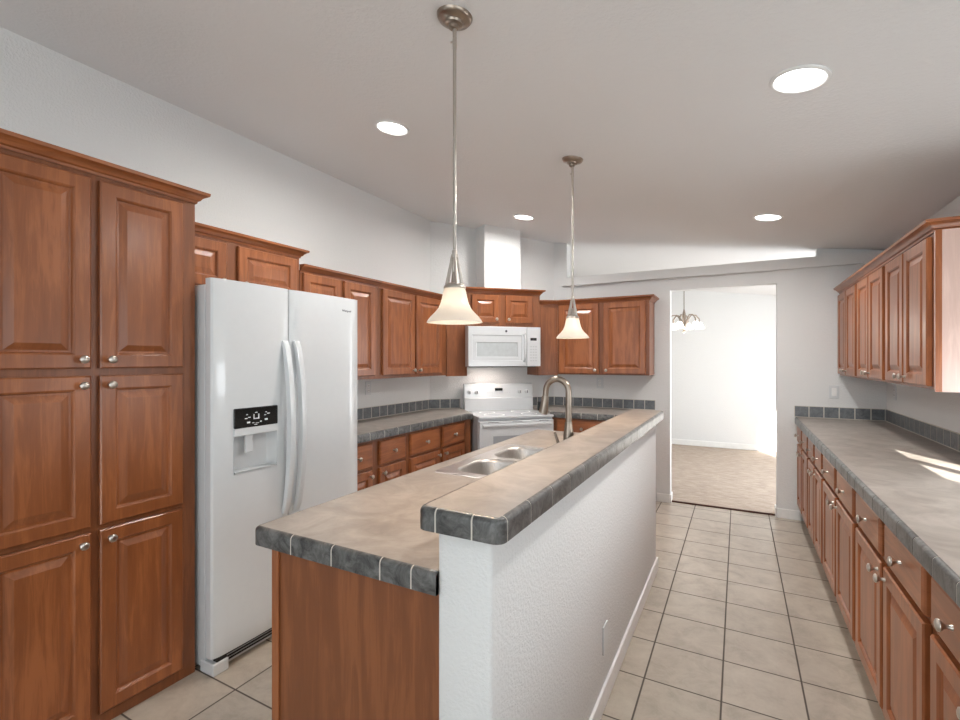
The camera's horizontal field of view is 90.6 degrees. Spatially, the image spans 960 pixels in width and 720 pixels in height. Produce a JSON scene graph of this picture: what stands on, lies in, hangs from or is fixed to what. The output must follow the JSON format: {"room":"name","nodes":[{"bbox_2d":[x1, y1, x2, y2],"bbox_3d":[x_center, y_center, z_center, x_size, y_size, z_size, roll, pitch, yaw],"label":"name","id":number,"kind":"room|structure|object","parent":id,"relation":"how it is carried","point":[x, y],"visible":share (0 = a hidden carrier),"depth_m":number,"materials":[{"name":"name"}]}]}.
{"room":"kitchen","nodes":[
{"label":"kitchen","id":0,"kind":"room"},
{"bbox_2d":[0,27,431,407],"bbox_3d":[-2.128,-0.010,2.051,0.100,2.860,8.770,0,0,29],"label":"wall","id":1,"kind":"structure","parent":0,"point":[257,190],"depth_m":2.95,"materials":[{"name":"white paint"}]},
{"bbox_2d":[195,222,309,290],"bbox_3d":[-1.469,-0.544,2.772,0.360,0.328,0.897,0,0,29],"label":"upper cabinet","id":2,"kind":"object","parent":1,"relation":"attached to","point":[221,253],"visible":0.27,"depth_m":2.70,"materials":[{"name":"brown wood"}]},
{"bbox_2d":[299,264,381,379],"bbox_3d":[-1.095,-0.235,3.461,0.360,0.766,0.760,0,0,29],"label":"upper cabinet","id":3,"kind":"object","parent":1,"relation":"attached to","point":[312,279],"visible":0.17,"depth_m":3.53,"materials":[{"name":"brown wood"}]},
{"bbox_2d":[365,381,370,394],"bbox_3d":[-0.960,0.242,4.085,0.009,0.116,0.072,0,0,29],"label":"wall outlet","id":4,"kind":"object","parent":1,"relation":"attached to","point":[367,383],"visible":1,"depth_m":4.08,"materials":[{"name":"white plastic"}]},
{"bbox_2d":[357,399,459,420],"bbox_3d":[-0.878,0.456,4.206,0.208,0.100,2.062,0,0,35],"label":"tile backsplash","id":5,"kind":"structure","parent":1,"relation":"attached to","point":[399,408],"depth_m":4.53,"materials":[{"name":"tile"}]},
{"bbox_2d":[378,281,468,378],"bbox_3d":[-0.581,-0.230,4.292,0.467,0.776,1.187,0,0,29],"label":"upper cabinet","id":6,"kind":"object","parent":1,"relation":"attached to","point":[408,345],"visible":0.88,"depth_m":4.12,"materials":[{"name":"brown wood"}]},
{"bbox_2d":[0,0,959,294],"bbox_3d":[0.680,-1.189,2.505,4.800,0.758,12.450,0,0,29],"label":"ceiling","id":7,"kind":"structure","parent":0,"point":[674,118],"depth_m":2.15,"materials":[{"name":"white paint"}]},
{"bbox_2d":[375,120,409,135],"bbox_3d":[-0.486,-1.284,2.632,0.190,0.033,0.192,0,0,33],"label":"recessed light","id":8,"kind":"object","parent":7,"relation":"in","point":[390,127],"visible":1,"depth_m":2.62,"materials":[{"name":"white"}]},
{"bbox_2d":[427,4,482,324],"bbox_3d":[-0.087,-0.655,1.624,0.191,1.054,0.191,0,0,29],"label":"pendant light","id":9,"kind":"object","parent":7,"relation":"hanging from","point":[454,308],"visible":1,"depth_m":1.60,"materials":[{"name":"white glass"}]},
{"bbox_2d":[513,214,533,219],"bbox_3d":[0.394,-1.286,4.282,0.190,0.033,0.192,0,0,33],"label":"recessed light","id":10,"kind":"object","parent":7,"relation":"in","point":[517,216],"visible":1,"depth_m":4.27,"materials":[{"name":"white"}]},
{"bbox_2d":[556,155,588,338],"bbox_3d":[0.542,-0.655,2.779,0.191,1.054,0.191,0,0,29],"label":"pendant light","id":11,"kind":"object","parent":7,"relation":"hanging from","point":[572,329],"visible":1,"depth_m":2.76,"materials":[{"name":"white glass"}]},
{"bbox_2d":[672,291,704,332],"bbox_3d":[2.842,-0.765,6.616,0.517,0.781,0.536,0,0,29],"label":"chandelier","id":12,"kind":"object","parent":7,"relation":"hanging from","point":[683,323],"visible":0.83,"depth_m":6.59,"materials":[{"name":"white glass"}]},
{"bbox_2d":[753,213,783,220],"bbox_3d":[2.075,-1.027,3.425,0.190,0.033,0.192,0,0,33],"label":"recessed light","id":13,"kind":"object","parent":7,"relation":"in","point":[767,216],"visible":1,"depth_m":3.42,"materials":[{"name":"white"}]},
{"bbox_2d":[769,64,831,93],"bbox_3d":[1.172,-1.026,1.741,0.190,0.033,0.192,0,0,33],"label":"recessed light","id":14,"kind":"object","parent":7,"relation":"in","point":[801,78],"visible":1,"depth_m":1.73,"materials":[{"name":"white"}]},
{"bbox_2d":[430,222,553,410],"bbox_3d":[0.152,-0.005,5.103,0.990,2.850,0.990,0,0,29],"label":"wall","id":15,"kind":"structure","parent":0,"point":[536,256],"depth_m":5.04,"materials":[{"name":"white paint"}]},
{"bbox_2d":[465,287,545,374],"bbox_3d":[0.211,-0.280,4.928,0.870,0.876,0.360,0,0,-16],"label":"upper cabinet","id":16,"kind":"object","parent":15,"relation":"attached to","point":[499,307],"visible":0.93,"depth_m":4.80,"materials":[{"name":"brown wood"}]},
{"bbox_2d":[465,326,539,366],"bbox_3d":[0.198,-0.130,4.873,0.758,0.404,0.446,0,0,-16],"label":"microwave","id":17,"kind":"object","parent":16,"relation":"attached to","point":[485,346],"visible":0.98,"depth_m":4.70,"materials":[{"name":"white plastic"}]},
{"bbox_2d":[476,224,519,288],"bbox_3d":[0.184,-1.049,4.966,0.385,0.689,0.320,0,0,-16],"label":"wall","id":18,"kind":"structure","parent":0,"point":[497,248],"depth_m":4.82,"materials":[{"name":"white paint"}]},
{"bbox_2d":[112,444,884,719],"bbox_3d":[0.656,1.454,2.461,4.600,0.092,12.350,0,0,29],"label":"floor","id":19,"kind":"structure","parent":0,"point":[741,618],"depth_m":2.45,"materials":[{"name":"beige tile"}]},
{"bbox_2d":[0,128,210,719],"bbox_3d":[-1.717,0.329,1.977,0.664,2.182,0.822,0,0,29],"label":"pantry cabinet","id":20,"kind":"object","parent":19,"relation":"on","point":[97,256],"visible":1,"depth_m":1.80,"materials":[{"name":"brown wood"}]},
{"bbox_2d":[195,277,356,676],"bbox_3d":[-1.260,0.525,2.690,0.805,1.790,0.935,0,0,29],"label":"refrigerator","id":21,"kind":"object","parent":19,"relation":"on","point":[276,368],"visible":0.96,"depth_m":2.31,"materials":[{"name":"white metal"}]},
{"bbox_2d":[233,423,277,436],"bbox_3d":[-1.090,0.340,2.313,0.018,0.036,0.237,0,0,29],"label":"control panel","id":22,"kind":"object","parent":21,"relation":"attached to","point":[246,430],"depth_m":2.29,"materials":[{"name":"white plastic"}]},
{"bbox_2d":[272,550,438,719],"bbox_3d":[0.138,0.989,2.308,0.674,0.862,2.221,0,0,29],"label":"base cabinet","id":23,"kind":"object","parent":19,"relation":"on","point":[346,645],"visible":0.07,"depth_m":1.33,"materials":[{"name":"brown wood"}]},
{"bbox_2d":[255,429,578,595],"bbox_3d":[0.153,0.533,2.304,0.671,0.055,2.314,0,0,29],"label":"countertop","id":24,"kind":"structure","parent":23,"relation":"on","point":[375,532],"depth_m":1.42,"materials":[{"name":"laminate"}]},
{"bbox_2d":[435,444,547,478],"bbox_3d":[0.215,0.589,2.365,0.542,0.174,0.804,0,0,29],"label":"double sink","id":25,"kind":"object","parent":24,"relation":"in","point":[479,466],"visible":0.18,"depth_m":2.40,"materials":[{"name":"metal"}]},
{"bbox_2d":[537,376,573,442],"bbox_3d":[0.372,0.290,2.331,0.190,0.422,0.060,0,0,29],"label":"faucet","id":26,"kind":"object","parent":24,"relation":"on","point":[542,406],"visible":0.8,"depth_m":2.30,"materials":[{"name":"silver metal"}]},
{"bbox_2d":[357,433,405,490],"bbox_3d":[-0.960,0.989,3.488,0.570,0.862,0.756,0,0,29],"label":"base cabinet","id":27,"kind":"object","parent":19,"relation":"on","point":[380,460],"visible":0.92,"depth_m":3.42,"materials":[{"name":"brown wood"}]},
{"bbox_2d":[406,419,470,473],"bbox_3d":[-0.467,0.989,4.394,0.570,0.862,1.301,0,0,29],"label":"base cabinet","id":28,"kind":"object","parent":19,"relation":"on","point":[427,447],"visible":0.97,"depth_m":4.05,"materials":[{"name":"brown wood"}]},
{"bbox_2d":[357,408,472,443],"bbox_3d":[-0.640,0.533,4.060,0.593,0.055,2.068,0,0,29],"label":"countertop","id":29,"kind":"structure","parent":28,"relation":"on","point":[391,425],"depth_m":3.92,"materials":[{"name":"laminate"}]},
{"bbox_2d":[463,383,553,451],"bbox_3d":[0.274,0.834,4.754,0.760,1.172,0.627,0,0,-16],"label":"range","id":30,"kind":"object","parent":19,"relation":"on","point":[510,401],"visible":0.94,"depth_m":4.69,"materials":[{"name":"white metal"}]},
{"bbox_2d":[469,409,553,418],"bbox_3d":[0.279,0.539,4.738,0.760,0.022,0.512,0,0,-16],"label":"cooktop","id":31,"kind":"object","parent":30,"relation":"in","point":[477,413],"depth_m":4.60,"materials":[{"name":"white metal"}]},
{"bbox_2d":[552,417,603,432],"bbox_3d":[1.045,0.989,4.803,1.252,0.862,0.650,0,0,29],"label":"base cabinet","id":32,"kind":"object","parent":19,"relation":"on","point":[579,425],"visible":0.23,"depth_m":4.54,"materials":[{"name":"brown wood"}]},
{"bbox_2d":[533,405,629,420],"bbox_3d":[1.054,0.533,4.816,1.282,0.055,0.628,0,0,29],"label":"countertop","id":33,"kind":"structure","parent":32,"relation":"on","point":[590,413],"depth_m":4.63,"materials":[{"name":"laminate"}]},
{"bbox_2d":[794,426,809,528],"bbox_3d":[2.888,0.989,3.750,0.650,0.862,0.745,0,0,29],"label":"base cabinet","id":34,"kind":"object","parent":19,"relation":"on","point":[802,456],"visible":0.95,"depth_m":3.83,"materials":[{"name":"brown wood"}]},
{"bbox_2d":[795,417,959,607],"bbox_3d":[1.938,0.533,1.978,0.634,0.055,4.768,0,0,29],"label":"countertop","id":35,"kind":"structure","parent":34,"relation":"on","point":[910,481],"depth_m":2.01,"materials":[{"name":"laminate"}]},
{"bbox_2d":[805,439,825,564],"bbox_3d":[2.540,0.989,3.110,0.650,0.862,0.707,0,0,29],"label":"base cabinet","id":36,"kind":"object","parent":19,"relation":"on","point":[815,463],"visible":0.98,"depth_m":3.18,"materials":[{"name":"brown wood"}]},
{"bbox_2d":[821,455,859,642],"bbox_3d":[2.149,0.989,2.392,0.650,0.862,0.922,0,0,29],"label":"base cabinet","id":37,"kind":"object","parent":19,"relation":"on","point":[839,498],"visible":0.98,"depth_m":2.42,"materials":[{"name":"brown wood"}]},
{"bbox_2d":[855,492,936,719],"bbox_3d":[1.706,0.989,1.577,0.650,0.862,0.927,0,0,29],"label":"base cabinet","id":38,"kind":"object","parent":19,"relation":"on","point":[894,628],"visible":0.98,"depth_m":1.61,"materials":[{"name":"brown wood"}]},
{"bbox_2d":[930,577,959,719],"bbox_3d":[1.306,0.989,0.841,0.650,0.862,0.742,0,0,29],"label":"base cabinet","id":39,"kind":"object","parent":19,"relation":"on","point":[945,613],"visible":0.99,"depth_m":1.19,"materials":[{"name":"brown wood"}]},
{"bbox_2d":[439,425,655,719],"bbox_3d":[0.546,0.910,2.182,0.147,1.020,2.445,0,0,29],"label":"wall","id":40,"kind":"structure","parent":0,"point":[522,619],"depth_m":1.42,"materials":[{"name":"white paint"}]},
{"bbox_2d":[420,409,663,544],"bbox_3d":[0.553,0.372,2.186,0.225,0.055,2.538,0,0,29],"label":"bar","id":41,"kind":"object","parent":40,"relation":"on","point":[492,509],"visible":1,"depth_m":1.33,"materials":[{"name":"laminate"}]},
{"bbox_2d":[602,620,607,655],"bbox_3d":[0.521,1.155,1.976,0.006,0.116,0.072,0,0,29],"label":"blank wall plate","id":42,"kind":"object","parent":40,"relation":"attached to","point":[605,627],"visible":1,"depth_m":1.97,"materials":[{"name":"white plastic"}]},
{"bbox_2d":[589,557,657,719],"bbox_3d":[0.554,1.379,2.185,0.160,0.083,2.458,0,0,29],"label":"baseboard","id":43,"kind":"structure","parent":40,"relation":"attached to","point":[603,697],"depth_m":2.23,"materials":[{"name":"white wood"}]},
{"bbox_2d":[554,243,886,520],"bbox_3d":[1.959,-0.010,4.752,4.500,2.860,0.120,0,0,29],"label":"wall","id":44,"kind":"structure","parent":0,"point":[806,298],"depth_m":4.27,"materials":[{"name":"white paint"}]},
{"bbox_2d":[533,396,654,409],"bbox_3d":[1.183,0.456,5.079,1.295,0.100,0.176,0,0,20],"label":"tile backsplash","id":45,"kind":"structure","parent":44,"relation":"attached to","point":[553,400],"depth_m":5.03,"materials":[{"name":"tile"}]},
{"bbox_2d":[539,294,658,375],"bbox_3d":[1.192,-0.230,4.834,1.134,0.776,0.459,0,0,29],"label":"upper cabinet","id":46,"kind":"object","parent":44,"relation":"attached to","point":[619,329],"visible":1,"depth_m":4.73,"materials":[{"name":"brown wood"}]},
{"bbox_2d":[597,378,602,388],"bbox_3d":[1.274,0.245,5.051,0.072,0.116,0.009,0,0,29],"label":"wall outlet","id":47,"kind":"object","parent":44,"relation":"attached to","point":[599,380],"visible":1,"depth_m":5.05,"materials":[{"name":"white plastic"}]},
{"bbox_2d":[562,251,882,286],"bbox_3d":[2.126,-0.852,4.561,2.775,0.088,0.055,0,0,29],"label":"trim","id":48,"kind":"structure","parent":44,"relation":"attached to","point":[863,257],"depth_m":4.42,"materials":[{"name":"white paint"}]},
{"bbox_2d":[672,500,774,515],"bbox_3d":[2.308,1.413,4.547,0.903,0.014,0.018,0,0,29],"label":"threshold strip","id":49,"kind":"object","parent":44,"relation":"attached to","point":[750,511],"depth_m":4.53,"materials":[{"name":"brown wood"}]},
{"bbox_2d":[657,492,801,520],"bbox_3d":[2.338,1.377,4.538,1.210,0.085,0.133,0,0,29],"label":"baseboard","id":50,"kind":"structure","parent":44,"relation":"attached to","point":[667,498],"depth_m":4.27,"materials":[{"name":"white wood"}]},
{"bbox_2d":[829,385,838,398],"bbox_3d":[3.046,0.275,4.086,0.072,0.116,0.010,0,0,29],"label":"light switch","id":51,"kind":"object","parent":44,"relation":"attached to","point":[833,389],"visible":1,"depth_m":4.08,"materials":[{"name":"white plastic"}]},
{"bbox_2d":[672,290,775,445],"bbox_3d":[3.583,-0.017,7.841,4.600,2.874,0.100,0,0,29],"label":"wall","id":52,"kind":"structure","parent":0,"point":[724,372],"depth_m":7.61,"materials":[{"name":"white paint"}]},
{"bbox_2d":[672,439,775,451],"bbox_3d":[3.556,1.364,7.792,4.400,0.088,0.013,0,0,29],"label":"baseboard","id":53,"kind":"structure","parent":52,"relation":"attached to","point":[674,441],"depth_m":7.59,"materials":[{"name":"white wood"}]},
{"bbox_2d":[887,196,959,432],"bbox_3d":[1.363,0.255,0.152,0.100,2.329,8.770,0,0,29],"label":"wall","id":54,"kind":"structure","parent":0,"point":[941,409],"depth_m":3.00,"materials":[{"name":"white paint"}]},
{"bbox_2d":[834,275,859,377],"bbox_3d":[3.015,-0.241,3.680,0.360,0.747,0.749,0,0,29],"label":"upper cabinet","id":55,"kind":"object","parent":54,"relation":"attached to","point":[847,299],"visible":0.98,"depth_m":3.70,"materials":[{"name":"brown wood"}]},
{"bbox_2d":[852,255,888,382],"bbox_3d":[2.657,-0.241,3.022,0.360,0.747,0.749,0,0,29],"label":"upper cabinet","id":56,"kind":"object","parent":54,"relation":"attached to","point":[871,286],"visible":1,"depth_m":3.04,"materials":[{"name":"brown wood"}]},
{"bbox_2d":[794,406,959,451],"bbox_3d":[1.941,0.456,1.988,0.636,0.100,4.748,0,0,29],"label":"tile backsplash","id":57,"kind":"structure","parent":54,"relation":"attached to","point":[948,438],"depth_m":3.81,"materials":[{"name":"tile"}]},
{"bbox_2d":[893,385,896,399],"bbox_3d":[3.234,0.255,3.705,0.009,0.116,0.072,0,0,29],"label":"wall outlet","id":58,"kind":"object","parent":54,"relation":"attached to","point":[894,386],"visible":1,"depth_m":3.70,"materials":[{"name":"white plastic"}]},
{"bbox_2d":[879,216,959,391],"bbox_3d":[2.288,-0.237,2.344,0.360,0.755,0.795,0,0,29],"label":"upper cabinet","id":59,"kind":"object","parent":54,"relation":"attached to","point":[922,268],"visible":1,"depth_m":2.15,"materials":[{"name":"brown wood"}]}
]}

